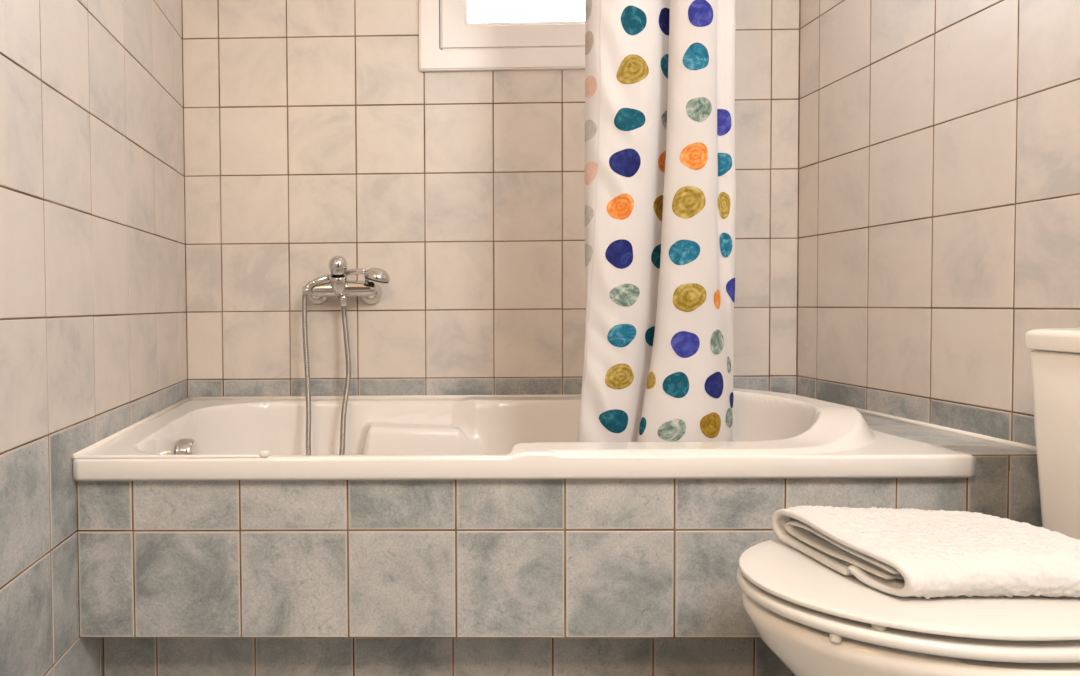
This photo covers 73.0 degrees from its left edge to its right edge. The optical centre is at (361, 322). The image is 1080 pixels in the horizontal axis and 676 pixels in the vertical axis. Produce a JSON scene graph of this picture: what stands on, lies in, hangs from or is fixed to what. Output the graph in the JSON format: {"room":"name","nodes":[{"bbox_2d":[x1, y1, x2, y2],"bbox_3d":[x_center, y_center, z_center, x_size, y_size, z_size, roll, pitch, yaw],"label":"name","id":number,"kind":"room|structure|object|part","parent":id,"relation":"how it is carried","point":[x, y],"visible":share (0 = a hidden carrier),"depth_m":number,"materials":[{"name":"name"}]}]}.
{"room":"bathroom","nodes":[
{"label":"bathroom","id":0,"kind":"room"},
{"bbox_2d":[0,0,186,675],"bbox_3d":[-0.602,-0.392,0.564,0.100,2.580,3.180,0,1,1],"label":"wall","id":1,"kind":"structure","parent":0,"point":[93,345],"depth_m":1.29,"materials":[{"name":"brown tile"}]},
{"bbox_2d":[72,397,189,459],"bbox_3d":[-0.519,0.236,1.681,0.013,0.014,0.788,0,1,1],"label":"trim","id":2,"kind":"structure","parent":1,"relation":"attached to","point":[110,438],"depth_m":1.54,"materials":[{"name":"white plastic"}]},
{"bbox_3d":[0.352,-1.177,1.410,1.785,0.060,0.060,0,1,1],"label":"curtain rod","id":3,"kind":"object","parent":1,"relation":"attached to","visible":0},
{"bbox_2d":[578,0,735,441],"bbox_3d":[0.623,-0.446,1.421,0.396,1.440,0.118,0,1,1],"label":"shower curtain","id":4,"kind":"object","parent":3,"relation":"hanging from","point":[660,173],"visible":0.99,"depth_m":1.41,"materials":[{"name":"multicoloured fabric"}]},
{"bbox_2d":[181,0,799,396],"bbox_3d":[0.372,-0.440,2.124,1.966,2.580,0.160,0,1,1],"label":"wall","id":5,"kind":"structure","parent":0,"point":[314,132],"depth_m":2.05,"materials":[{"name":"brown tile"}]},
{"bbox_2d":[307,256,381,305],"bbox_3d":[-0.053,-0.117,1.995,0.223,0.142,0.130,0,1,1],"label":"mixer","id":6,"kind":"object","parent":5,"relation":"attached to","point":[370,292],"visible":0.98,"depth_m":1.99,"materials":[{"name":"silver metal"}]},
{"bbox_3d":[-0.066,-0.156,1.955,0.052,0.062,0.053,0,1,1],"label":"lever","id":7,"kind":"part","parent":6,"relation":"part of","materials":[{"name":"silver metal"}]},
{"bbox_2d":[338,295,347,305],"bbox_3d":[-0.053,-0.063,2.004,0.029,0.032,0.029,0,1,1],"label":"outlet","id":8,"kind":"object","parent":6,"relation":"attached to","point":[342,299],"depth_m":1.99,"materials":[{"name":"silver metal"}]},
{"bbox_2d":[302,267,389,454],"bbox_3d":[-0.043,0.159,1.936,0.250,0.625,0.162,0,1,1],"label":"shower","id":9,"kind":"object","parent":6,"relation":"hanging from","point":[375,274],"visible":0.72,"depth_m":1.96,"materials":[{"name":"silver metal"}]},
{"bbox_3d":[-0.075,-0.121,1.985,0.178,0.065,0.039,0,1,1],"label":"handle","id":10,"kind":"part","parent":9,"relation":"part of","materials":[{"name":"silver metal"}]},
{"bbox_2d":[190,394,580,399],"bbox_3d":[0.303,0.219,2.056,1.632,0.013,0.013,0,1,1],"label":"trim","id":11,"kind":"structure","parent":5,"relation":"attached to","point":[559,395],"depth_m":2.06,"materials":[{"name":"white plastic"}]},
{"bbox_2d":[419,0,584,71],"bbox_3d":[0.514,-1.062,2.077,0.696,0.654,0.136,0,1,1],"label":"window","id":12,"kind":"structure","parent":5,"relation":"in","point":[448,41],"depth_m":2.02,"materials":[{"name":"white plastic"}]},
{"bbox_3d":[0.513,-1.061,2.048,0.571,0.529,0.054,0,1,1],"label":"sash","id":13,"kind":"part","parent":12,"relation":"part of","materials":[{"name":"white plastic"}]},
{"bbox_2d":[797,0,1079,445],"bbox_3d":[1.284,-0.406,0.526,0.100,2.580,3.180,0,1,1],"label":"wall","id":14,"kind":"structure","parent":0,"point":[939,214],"depth_m":1.52,"materials":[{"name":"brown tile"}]},
{"bbox_2d":[850,406,1035,450],"bbox_3d":[1.256,0.225,1.654,0.011,0.011,0.771,0,1,1],"label":"trim","id":15,"kind":"structure","parent":14,"relation":"attached to","point":[984,437],"depth_m":1.48,"materials":[{"name":"white plastic"}]},
{"bbox_3d":[0.351,0.850,0.577,1.966,0.100,3.180,0,1,1],"label":"floor","id":16,"kind":"structure","parent":0,"visible":0},
{"bbox_2d":[77,412,1041,675],"bbox_3d":[0.371,0.503,1.679,1.785,0.537,0.776,0,1,1],"label":"surround","id":17,"kind":"object","parent":16,"relation":"on","point":[458,577],"visible":0.7,"depth_m":1.30,"materials":[{"name":"grey tile"}]},
{"bbox_3d":[0.285,0.434,1.294,1.631,0.298,0.006,0,1,1],"label":"panel","id":18,"kind":"part","parent":17,"relation":"part of","materials":[{"name":"grey tile"}]},
{"bbox_2d":[73,388,975,480],"bbox_3d":[0.293,0.390,1.668,1.626,0.406,0.793,0,1,1],"label":"bathtub","id":19,"kind":"object","parent":17,"relation":"on","point":[776,434],"depth_m":1.37,"materials":[{"name":"white ceramic"}]},
{"bbox_3d":[-0.349,0.242,1.289,0.358,0.011,0.016,0,1,1],"label":"edge strip","id":20,"kind":"part","parent":19,"relation":"part of","materials":[{"name":"white ceramic"}]},
{"bbox_3d":[-0.418,0.312,1.679,0.041,0.069,0.069,0,1,1],"label":"overflow knob","id":21,"kind":"part","parent":19,"relation":"part of","materials":[{"name":"silver metal"}]},
{"bbox_2d":[736,328,1079,675],"bbox_3d":[0.890,0.397,0.965,0.706,0.778,0.372,0,1,1],"label":"toilet","id":22,"kind":"object","parent":16,"relation":"on","point":[818,620],"visible":0.65,"depth_m":0.88,"materials":[{"name":"white ceramic"}]},
{"bbox_3d":[0.772,0.373,0.966,0.471,0.019,0.358,0,1,1],"label":"seat","id":23,"kind":"part","parent":22,"relation":"part of","materials":[{"name":"white plastic"}]},
{"bbox_3d":[0.775,0.350,0.966,0.471,0.018,0.357,0,1,1],"label":"lid","id":24,"kind":"part","parent":22,"relation":"part of","materials":[{"name":"white plastic"}]},
{"bbox_3d":[0.854,0.588,0.970,0.620,0.396,0.351,0,1,1],"label":"bowl","id":25,"kind":"part","parent":22,"relation":"part of","materials":[{"name":"white ceramic"}]},
{"bbox_2d":[771,505,1079,598],"bbox_3d":[0.821,0.314,0.983,0.350,0.062,0.268,0,1,1],"label":"folded towel","id":26,"kind":"object","parent":22,"relation":"on","point":[903,552],"visible":1,"depth_m":0.92,"materials":[{"name":"white fabric"}]},
{"bbox_3d":[1.140,0.029,0.950,0.199,0.034,0.372,0,1,1],"label":"cistern lid","id":27,"kind":"part","parent":22,"relation":"part of","materials":[{"name":"white ceramic"}]}
]}

